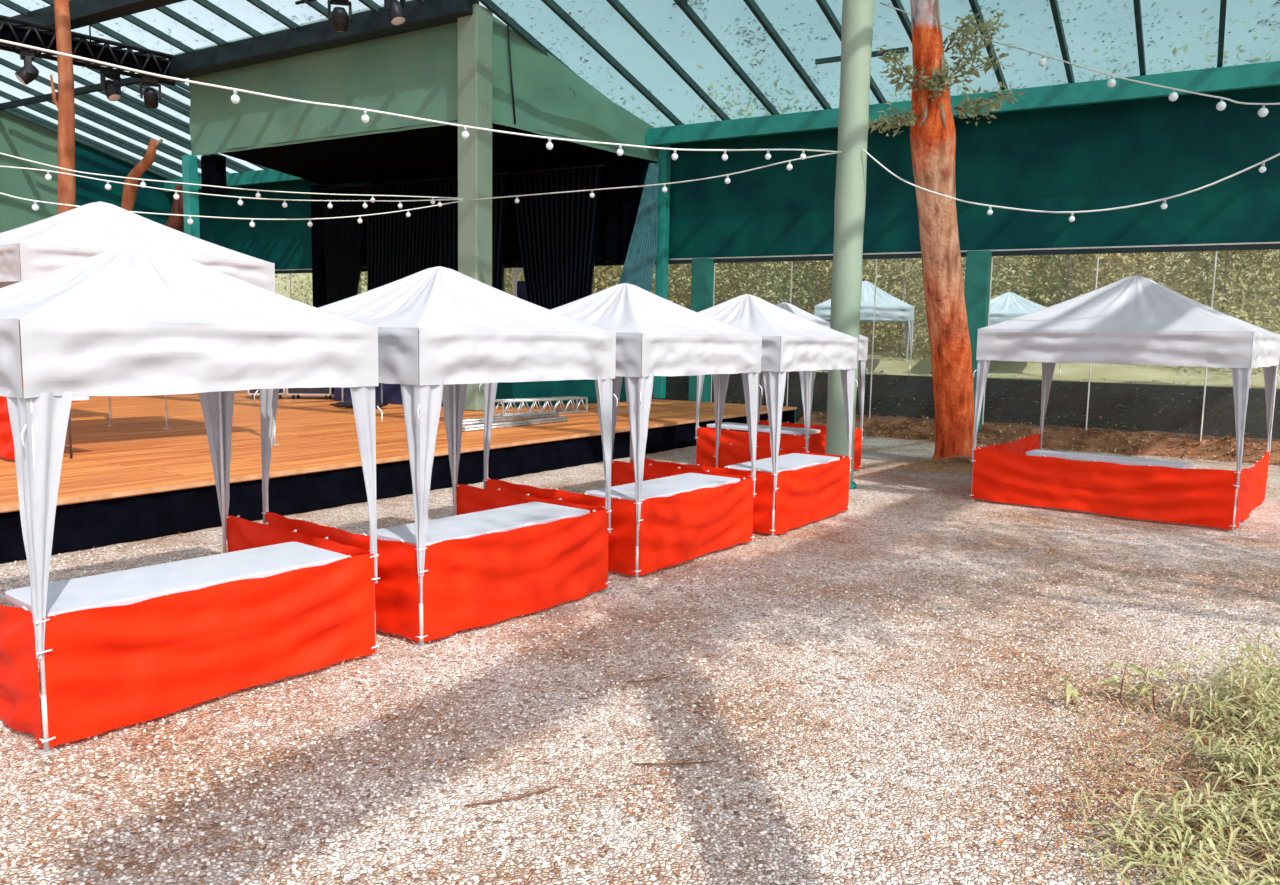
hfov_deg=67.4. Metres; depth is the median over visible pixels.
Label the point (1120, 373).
meadow
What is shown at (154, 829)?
gravel
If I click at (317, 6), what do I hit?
trim
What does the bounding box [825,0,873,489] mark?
pillar
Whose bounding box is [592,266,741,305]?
tree
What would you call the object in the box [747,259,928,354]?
tree
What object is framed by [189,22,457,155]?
wall
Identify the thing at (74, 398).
folding table
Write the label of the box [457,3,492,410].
column
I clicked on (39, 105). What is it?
trim
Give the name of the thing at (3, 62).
trim
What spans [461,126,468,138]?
bulb
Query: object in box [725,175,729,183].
socket
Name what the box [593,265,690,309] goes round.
tree
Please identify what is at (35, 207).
bulb
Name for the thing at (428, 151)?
ceiling
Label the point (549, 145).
bulb
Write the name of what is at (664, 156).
column
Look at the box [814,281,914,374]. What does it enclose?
canopy tent
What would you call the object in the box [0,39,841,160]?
string light
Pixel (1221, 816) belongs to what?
grass
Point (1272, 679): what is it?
grass
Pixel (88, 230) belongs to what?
canopy tent
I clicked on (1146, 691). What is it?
seedling
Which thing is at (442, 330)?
canopy tent
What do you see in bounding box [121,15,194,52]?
trim
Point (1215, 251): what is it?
window
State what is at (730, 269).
tree
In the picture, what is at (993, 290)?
tree
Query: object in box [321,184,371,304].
stage curtain
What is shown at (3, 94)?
roof beam
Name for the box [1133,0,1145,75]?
beam
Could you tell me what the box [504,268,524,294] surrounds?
tree
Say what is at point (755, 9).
beam
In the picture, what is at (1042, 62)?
bulb
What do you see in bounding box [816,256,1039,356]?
tree
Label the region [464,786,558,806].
twig
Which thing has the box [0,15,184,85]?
lighting truss
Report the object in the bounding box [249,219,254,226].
bulb
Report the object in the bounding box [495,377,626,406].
wall
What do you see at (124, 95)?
roof beam
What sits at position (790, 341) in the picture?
canopy tent
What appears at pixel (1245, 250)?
tree
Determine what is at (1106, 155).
wall
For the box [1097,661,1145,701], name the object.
seedling
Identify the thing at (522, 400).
truss section
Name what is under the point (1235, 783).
grass
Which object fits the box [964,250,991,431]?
pillar
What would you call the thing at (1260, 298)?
tree
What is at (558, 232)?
stage curtain
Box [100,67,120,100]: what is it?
stage light
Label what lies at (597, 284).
tree
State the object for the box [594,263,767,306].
tree
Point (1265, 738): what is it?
grass
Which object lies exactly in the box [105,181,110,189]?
bulb
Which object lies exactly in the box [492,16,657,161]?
wall
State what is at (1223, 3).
beam
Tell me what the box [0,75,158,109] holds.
roof beam
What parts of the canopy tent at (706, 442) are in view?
leg, leg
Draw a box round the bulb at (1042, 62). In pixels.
[1038,55,1046,66]
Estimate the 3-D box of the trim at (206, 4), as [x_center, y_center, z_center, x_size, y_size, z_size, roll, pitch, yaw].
[-8.481,-9.076,21.542,0.085,3.168,12.933,5,7,30]
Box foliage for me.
[1127,249,1279,372]
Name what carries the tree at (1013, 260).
on the meadow
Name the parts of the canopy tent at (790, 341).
leg, leg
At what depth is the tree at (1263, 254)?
28.39 m
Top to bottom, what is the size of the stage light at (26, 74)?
0.709 m
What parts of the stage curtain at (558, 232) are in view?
rail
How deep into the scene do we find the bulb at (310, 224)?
16.49 m
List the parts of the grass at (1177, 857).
stem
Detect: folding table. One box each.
[5,542,346,617]
[22,389,89,457]
[368,502,589,545]
[585,473,739,500]
[706,422,819,435]
[724,453,839,529]
[1025,449,1192,468]
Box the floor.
[0,436,1279,884]
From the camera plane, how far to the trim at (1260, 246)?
19.92 m
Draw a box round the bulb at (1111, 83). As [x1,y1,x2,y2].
[1107,75,1115,87]
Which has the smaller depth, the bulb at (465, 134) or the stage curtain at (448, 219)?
the bulb at (465, 134)
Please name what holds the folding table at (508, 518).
on the floor
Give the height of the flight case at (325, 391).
0.555 m
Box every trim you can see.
[0,0,185,45]
[0,0,189,98]
[0,58,246,171]
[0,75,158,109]
[0,75,200,168]
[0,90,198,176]
[1,109,174,179]
[8,46,269,169]
[11,108,181,178]
[32,103,200,176]
[42,0,159,56]
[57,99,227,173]
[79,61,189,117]
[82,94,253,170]
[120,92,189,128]
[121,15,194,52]
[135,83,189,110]
[155,6,227,45]
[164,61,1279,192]
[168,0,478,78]
[169,80,189,91]
[193,0,262,37]
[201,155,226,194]
[246,0,299,29]
[275,244,1279,273]
[295,0,315,4]
[302,0,331,20]
[359,0,380,12]
[478,0,574,72]
[541,0,683,125]
[606,0,730,119]
[674,0,779,114]
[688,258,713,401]
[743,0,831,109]
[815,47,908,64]
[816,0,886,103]
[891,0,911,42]
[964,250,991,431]
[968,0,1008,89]
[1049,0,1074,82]
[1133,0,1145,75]
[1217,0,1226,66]
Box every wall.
[0,110,162,232]
[75,141,173,224]
[181,86,1279,270]
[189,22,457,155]
[370,158,639,263]
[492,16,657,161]
[495,377,626,406]
[652,371,1279,438]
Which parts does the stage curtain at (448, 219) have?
rail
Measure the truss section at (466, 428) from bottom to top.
0.095 m
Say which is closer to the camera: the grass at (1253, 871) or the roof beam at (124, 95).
the grass at (1253, 871)
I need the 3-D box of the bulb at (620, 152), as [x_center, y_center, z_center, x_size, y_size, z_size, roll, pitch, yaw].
[-0.227,-3.348,10.988,0.079,0.125,0.079,1,6,0]
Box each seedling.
[1052,674,1082,707]
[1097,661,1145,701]
[1124,665,1168,712]
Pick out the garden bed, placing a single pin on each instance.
(1274, 456)
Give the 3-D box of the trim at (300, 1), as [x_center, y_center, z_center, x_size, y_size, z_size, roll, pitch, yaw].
[-5.596,-8.905,18.854,3.400,0.070,0.070,5,7,30]
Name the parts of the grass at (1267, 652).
stem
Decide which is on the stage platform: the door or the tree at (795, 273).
the door
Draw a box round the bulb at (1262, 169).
[1259,162,1265,172]
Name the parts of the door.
frame, panel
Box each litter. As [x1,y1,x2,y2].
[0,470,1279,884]
[89,1,1262,97]
[666,370,1277,438]
[797,410,1279,464]
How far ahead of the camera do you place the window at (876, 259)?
21.83 m
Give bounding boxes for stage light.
[15,49,38,84]
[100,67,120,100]
[140,76,161,108]
[328,0,351,31]
[384,0,405,24]
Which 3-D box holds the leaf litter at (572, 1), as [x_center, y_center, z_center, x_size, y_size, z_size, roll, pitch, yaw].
[-0.447,-8.280,18.955,31.109,2.296,9.661,5,7,30]
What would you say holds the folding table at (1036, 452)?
on the floor
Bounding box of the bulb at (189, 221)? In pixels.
[187,216,192,224]
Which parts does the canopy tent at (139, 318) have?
leg, leg, leg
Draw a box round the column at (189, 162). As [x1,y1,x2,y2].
[182,155,199,238]
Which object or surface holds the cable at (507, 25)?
attached to the wall at (549, 97)
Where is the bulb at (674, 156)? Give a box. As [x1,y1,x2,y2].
[671,149,677,159]
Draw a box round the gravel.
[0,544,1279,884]
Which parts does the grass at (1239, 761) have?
stem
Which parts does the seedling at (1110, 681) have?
stem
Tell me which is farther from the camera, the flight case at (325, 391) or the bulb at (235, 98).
the flight case at (325, 391)
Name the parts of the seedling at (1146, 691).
stem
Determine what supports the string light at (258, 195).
hanging from the column at (474, 31)
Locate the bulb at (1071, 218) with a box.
[1069,212,1074,221]
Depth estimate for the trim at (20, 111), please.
30.36 m
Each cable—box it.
[330,401,387,407]
[507,25,515,123]
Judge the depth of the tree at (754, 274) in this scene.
37.02 m
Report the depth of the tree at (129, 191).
25.29 m
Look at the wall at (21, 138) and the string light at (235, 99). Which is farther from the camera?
the wall at (21, 138)
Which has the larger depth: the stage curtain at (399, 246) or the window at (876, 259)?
the stage curtain at (399, 246)
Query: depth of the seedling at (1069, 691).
5.57 m
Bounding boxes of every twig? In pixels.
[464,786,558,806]
[627,676,667,682]
[634,758,718,764]
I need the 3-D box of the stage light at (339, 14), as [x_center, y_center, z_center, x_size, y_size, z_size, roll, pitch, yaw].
[-5.987,-8.564,19.141,0.450,0.717,0.403,0,6,-11]
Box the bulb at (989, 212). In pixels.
[987,206,992,214]
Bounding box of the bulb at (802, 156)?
[800,150,805,159]
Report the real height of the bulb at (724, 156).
0.125 m
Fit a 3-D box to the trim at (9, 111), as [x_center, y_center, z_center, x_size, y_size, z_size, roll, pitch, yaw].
[-19.155,-9.972,27.791,0.085,3.168,12.933,5,7,30]
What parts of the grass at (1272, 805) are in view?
stem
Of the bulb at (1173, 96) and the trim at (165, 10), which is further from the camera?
the trim at (165, 10)
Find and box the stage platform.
[0,378,796,563]
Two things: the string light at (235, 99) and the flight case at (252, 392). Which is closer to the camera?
the string light at (235, 99)
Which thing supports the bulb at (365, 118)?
attached to the string light at (235, 99)
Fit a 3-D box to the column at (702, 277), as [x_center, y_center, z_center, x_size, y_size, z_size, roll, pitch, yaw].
[1.503,-2.505,23.662,0.460,4.000,0.320,5,7,30]
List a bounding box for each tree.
[50,0,75,401]
[121,139,162,210]
[165,185,183,231]
[275,272,366,305]
[358,272,367,293]
[504,268,523,292]
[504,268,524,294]
[523,266,654,292]
[592,266,619,293]
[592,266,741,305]
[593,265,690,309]
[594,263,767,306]
[607,263,787,308]
[668,261,809,304]
[682,261,912,322]
[740,260,831,313]
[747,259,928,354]
[759,257,993,333]
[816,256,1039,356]
[866,255,1078,360]
[868,0,1025,459]
[881,255,1109,319]
[964,254,1138,365]
[991,253,1211,306]
[1031,251,1241,301]
[1108,250,1279,326]
[1201,249,1279,376]
[1216,250,1279,308]
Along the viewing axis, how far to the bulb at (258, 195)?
16.46 m
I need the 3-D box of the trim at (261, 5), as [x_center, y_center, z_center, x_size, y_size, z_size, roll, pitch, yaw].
[-7.414,-8.987,20.918,0.085,3.168,12.933,5,7,30]
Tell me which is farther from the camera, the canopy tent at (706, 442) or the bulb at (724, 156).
the canopy tent at (706, 442)
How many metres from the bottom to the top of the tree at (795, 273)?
8.142 m
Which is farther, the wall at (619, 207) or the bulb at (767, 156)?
the wall at (619, 207)
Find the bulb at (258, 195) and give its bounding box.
[255,190,260,197]
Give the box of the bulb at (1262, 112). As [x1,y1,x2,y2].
[1258,104,1268,116]
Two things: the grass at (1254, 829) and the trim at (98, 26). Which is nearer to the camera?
the grass at (1254, 829)
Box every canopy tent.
[0,201,278,459]
[0,241,382,757]
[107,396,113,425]
[254,266,617,648]
[479,283,761,580]
[630,294,857,537]
[694,302,867,470]
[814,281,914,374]
[968,275,1279,532]
[989,292,1060,377]
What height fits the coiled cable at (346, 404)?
0.112 m
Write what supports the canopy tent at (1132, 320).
on the floor
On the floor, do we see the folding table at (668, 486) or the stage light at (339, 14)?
the folding table at (668, 486)
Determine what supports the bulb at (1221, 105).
attached to the string light at (1173, 96)
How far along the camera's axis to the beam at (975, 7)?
17.81 m
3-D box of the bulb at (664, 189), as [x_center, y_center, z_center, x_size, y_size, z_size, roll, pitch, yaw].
[0.396,-4.069,15.354,0.089,0.135,0.089,1,6,0]
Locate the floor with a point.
(891, 514)
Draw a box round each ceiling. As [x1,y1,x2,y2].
[0,0,1279,176]
[221,120,641,184]
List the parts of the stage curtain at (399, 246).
rail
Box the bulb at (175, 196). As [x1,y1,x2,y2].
[173,191,178,199]
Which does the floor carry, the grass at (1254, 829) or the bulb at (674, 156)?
the grass at (1254, 829)
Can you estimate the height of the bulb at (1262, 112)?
0.169 m
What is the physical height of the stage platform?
0.515 m
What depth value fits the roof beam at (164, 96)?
25.85 m
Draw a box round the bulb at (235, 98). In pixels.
[231,89,239,103]
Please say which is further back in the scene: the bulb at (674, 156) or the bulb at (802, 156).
the bulb at (802, 156)
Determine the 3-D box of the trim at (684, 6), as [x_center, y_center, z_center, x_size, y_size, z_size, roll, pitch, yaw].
[0.058,-8.360,16.544,0.085,3.168,12.933,5,7,30]
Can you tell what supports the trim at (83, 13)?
attached to the wall at (21, 138)
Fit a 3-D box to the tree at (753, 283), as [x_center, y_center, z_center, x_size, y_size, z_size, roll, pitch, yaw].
[6.357,-8.074,35.211,10.879,10.861,7.587,0,6,-12]
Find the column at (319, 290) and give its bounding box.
[310,185,327,307]
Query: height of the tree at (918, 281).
10.929 m
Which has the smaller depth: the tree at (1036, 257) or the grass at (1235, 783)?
the grass at (1235, 783)
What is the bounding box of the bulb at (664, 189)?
[662,184,666,192]
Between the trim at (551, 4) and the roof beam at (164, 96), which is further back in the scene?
the roof beam at (164, 96)
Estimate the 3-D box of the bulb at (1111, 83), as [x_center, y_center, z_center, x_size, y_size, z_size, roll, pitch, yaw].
[6.941,-5.311,14.115,0.122,0.169,0.122,1,6,0]
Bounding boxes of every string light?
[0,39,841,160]
[0,153,464,203]
[0,166,464,208]
[0,192,79,210]
[130,205,437,226]
[469,152,836,202]
[862,149,1279,221]
[880,2,1279,116]
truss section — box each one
[462,412,558,424]
[462,416,567,431]
[493,396,587,415]
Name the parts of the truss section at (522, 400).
frame, frame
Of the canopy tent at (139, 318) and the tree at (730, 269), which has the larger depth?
the tree at (730, 269)
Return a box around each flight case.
[248,388,284,398]
[286,387,333,399]
[342,383,382,402]
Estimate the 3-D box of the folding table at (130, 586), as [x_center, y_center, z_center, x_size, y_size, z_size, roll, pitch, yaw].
[-2.618,1.088,5.614,0.635,0.678,1.720,6,8,38]
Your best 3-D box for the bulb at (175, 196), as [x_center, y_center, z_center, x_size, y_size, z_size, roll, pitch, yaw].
[-7.378,-3.933,15.264,0.089,0.135,0.089,1,6,0]
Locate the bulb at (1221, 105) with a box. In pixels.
[1216,98,1225,110]
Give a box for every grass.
[1020,651,1279,884]
[1057,787,1279,884]
[1121,773,1279,879]
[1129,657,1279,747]
[1145,857,1279,884]
[1170,710,1279,798]
[1188,740,1279,853]
[1197,669,1279,773]
[1207,614,1279,695]
[1220,783,1279,814]
[1227,817,1279,882]
[1253,665,1279,728]
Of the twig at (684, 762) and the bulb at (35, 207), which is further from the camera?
the bulb at (35, 207)
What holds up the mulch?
on the floor
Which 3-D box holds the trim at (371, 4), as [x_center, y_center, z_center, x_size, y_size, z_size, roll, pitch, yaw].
[-5.279,-8.808,19.668,0.085,3.168,12.933,5,7,30]
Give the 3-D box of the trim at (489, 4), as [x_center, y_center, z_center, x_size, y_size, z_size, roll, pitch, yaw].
[-3.144,-8.629,18.418,0.085,3.168,12.933,5,7,30]
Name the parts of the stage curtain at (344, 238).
rail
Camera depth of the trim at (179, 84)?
24.80 m
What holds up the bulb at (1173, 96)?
attached to the string light at (1173, 96)
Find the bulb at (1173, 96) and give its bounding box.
[1168,89,1177,100]
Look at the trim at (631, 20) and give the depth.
19.84 m
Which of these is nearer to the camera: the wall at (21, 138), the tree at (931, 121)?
the tree at (931, 121)
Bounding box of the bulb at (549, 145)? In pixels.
[546,138,552,149]
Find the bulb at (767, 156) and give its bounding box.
[765,150,770,159]
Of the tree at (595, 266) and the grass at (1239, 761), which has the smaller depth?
the grass at (1239, 761)
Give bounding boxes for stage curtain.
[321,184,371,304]
[367,176,455,290]
[438,172,508,290]
[511,164,604,309]
[618,163,658,291]
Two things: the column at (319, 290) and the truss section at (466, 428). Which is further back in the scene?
the column at (319, 290)
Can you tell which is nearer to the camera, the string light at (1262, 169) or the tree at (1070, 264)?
the string light at (1262, 169)
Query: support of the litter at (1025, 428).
on the garden bed
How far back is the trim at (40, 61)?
26.64 m
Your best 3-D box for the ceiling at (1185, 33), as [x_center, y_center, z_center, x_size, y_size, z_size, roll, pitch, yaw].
[-4.719,-8.810,19.393,40.922,3.105,13.001,5,7,30]
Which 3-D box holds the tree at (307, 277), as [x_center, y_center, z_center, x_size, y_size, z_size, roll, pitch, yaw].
[-11.568,-7.299,38.805,4.937,7.694,7.546,7,8,42]
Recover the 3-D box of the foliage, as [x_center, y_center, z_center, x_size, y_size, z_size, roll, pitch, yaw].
[14.467,-5.000,23.729,5.287,7.428,5.121,-1,7,-18]
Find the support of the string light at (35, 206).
hanging from the wall at (21, 138)
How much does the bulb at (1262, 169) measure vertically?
0.115 m
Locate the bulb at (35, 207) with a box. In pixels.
[32,201,38,210]
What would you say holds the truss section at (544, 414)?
on the stage platform
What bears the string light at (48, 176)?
hanging from the column at (474, 31)
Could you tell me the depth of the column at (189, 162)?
23.69 m
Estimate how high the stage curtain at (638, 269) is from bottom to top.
5.750 m
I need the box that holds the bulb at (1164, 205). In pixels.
[1161,199,1167,208]
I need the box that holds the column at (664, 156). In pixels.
[653,144,670,398]
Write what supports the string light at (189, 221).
hanging from the wall at (1106, 155)
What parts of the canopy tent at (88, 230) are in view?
leg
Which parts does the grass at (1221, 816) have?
stem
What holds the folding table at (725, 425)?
on the floor
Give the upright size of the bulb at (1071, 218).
0.115 m
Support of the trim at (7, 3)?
attached to the wall at (1106, 155)
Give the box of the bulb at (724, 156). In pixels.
[722,150,727,160]
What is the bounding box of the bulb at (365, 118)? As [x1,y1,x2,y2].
[361,110,368,122]
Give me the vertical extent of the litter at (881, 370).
1.363 m
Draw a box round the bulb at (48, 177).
[45,171,51,179]
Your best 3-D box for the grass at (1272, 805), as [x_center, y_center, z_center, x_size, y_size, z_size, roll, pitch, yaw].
[2.831,1.608,4.117,0.848,0.418,0.908,1,6,0]
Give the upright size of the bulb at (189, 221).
0.135 m
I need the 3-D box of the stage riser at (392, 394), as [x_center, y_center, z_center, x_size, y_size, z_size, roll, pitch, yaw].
[-5.292,-1.406,21.553,2.903,0.990,1.460,4,7,24]
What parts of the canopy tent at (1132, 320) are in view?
leg, leg, leg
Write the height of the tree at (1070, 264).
8.284 m
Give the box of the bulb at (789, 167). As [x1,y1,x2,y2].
[786,161,792,169]
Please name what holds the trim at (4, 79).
attached to the wall at (1106, 155)
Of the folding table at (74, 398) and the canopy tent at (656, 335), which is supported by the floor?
the canopy tent at (656, 335)
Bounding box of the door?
[513,268,526,300]
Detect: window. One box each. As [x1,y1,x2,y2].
[711,259,876,418]
[982,251,1216,440]
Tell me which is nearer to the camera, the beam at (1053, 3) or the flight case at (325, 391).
the beam at (1053, 3)
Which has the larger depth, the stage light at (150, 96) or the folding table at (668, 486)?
the stage light at (150, 96)
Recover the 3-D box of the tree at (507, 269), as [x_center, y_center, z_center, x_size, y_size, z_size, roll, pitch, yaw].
[-5.134,-6.636,36.290,6.574,7.172,6.176,-4,8,-38]
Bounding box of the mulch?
[866,455,971,473]
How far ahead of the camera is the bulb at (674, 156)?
11.39 m
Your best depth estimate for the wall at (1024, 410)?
20.79 m
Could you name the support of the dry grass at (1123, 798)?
on the floor
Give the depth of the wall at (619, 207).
24.50 m
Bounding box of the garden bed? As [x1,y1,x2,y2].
[796,411,1279,464]
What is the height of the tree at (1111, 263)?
7.527 m
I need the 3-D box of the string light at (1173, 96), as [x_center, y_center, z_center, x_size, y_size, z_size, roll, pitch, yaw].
[6.934,-5.889,14.071,0.135,2.872,7.962,-5,9,-44]
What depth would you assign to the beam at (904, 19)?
17.23 m
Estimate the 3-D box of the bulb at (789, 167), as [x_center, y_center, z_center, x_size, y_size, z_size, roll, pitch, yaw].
[2.145,-3.968,13.751,0.089,0.135,0.089,1,6,0]
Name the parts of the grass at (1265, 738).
stem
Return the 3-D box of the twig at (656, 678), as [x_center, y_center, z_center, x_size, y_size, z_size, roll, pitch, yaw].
[0.055,1.446,5.850,0.271,0.017,0.048,-2,7,-23]
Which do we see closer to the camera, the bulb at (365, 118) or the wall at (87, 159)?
the bulb at (365, 118)
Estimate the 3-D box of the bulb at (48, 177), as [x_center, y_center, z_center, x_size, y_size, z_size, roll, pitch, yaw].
[-8.678,-3.915,14.071,0.089,0.135,0.089,1,6,0]
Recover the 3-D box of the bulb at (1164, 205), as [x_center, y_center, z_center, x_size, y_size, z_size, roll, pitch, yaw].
[5.982,-2.719,10.944,0.069,0.115,0.069,1,6,0]
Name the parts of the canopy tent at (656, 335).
leg, leg, leg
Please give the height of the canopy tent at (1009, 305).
2.171 m
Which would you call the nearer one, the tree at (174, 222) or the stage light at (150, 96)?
the stage light at (150, 96)
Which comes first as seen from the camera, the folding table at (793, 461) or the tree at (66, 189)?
the folding table at (793, 461)
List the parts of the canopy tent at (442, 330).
leg, leg, leg, leg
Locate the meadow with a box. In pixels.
[275,249,1279,388]
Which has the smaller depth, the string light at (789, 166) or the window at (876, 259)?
the string light at (789, 166)
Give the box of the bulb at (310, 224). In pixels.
[307,219,312,226]
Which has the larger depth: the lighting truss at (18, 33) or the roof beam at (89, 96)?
the roof beam at (89, 96)
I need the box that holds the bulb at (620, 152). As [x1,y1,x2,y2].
[617,145,623,155]
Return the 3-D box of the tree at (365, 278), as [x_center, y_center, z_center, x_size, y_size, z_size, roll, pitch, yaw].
[-9.356,-7.030,37.720,5.659,7.483,5.415,0,7,-13]
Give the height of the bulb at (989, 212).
0.115 m
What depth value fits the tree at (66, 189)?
19.31 m
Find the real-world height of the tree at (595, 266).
7.418 m
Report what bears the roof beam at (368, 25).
attached to the wall at (414, 73)

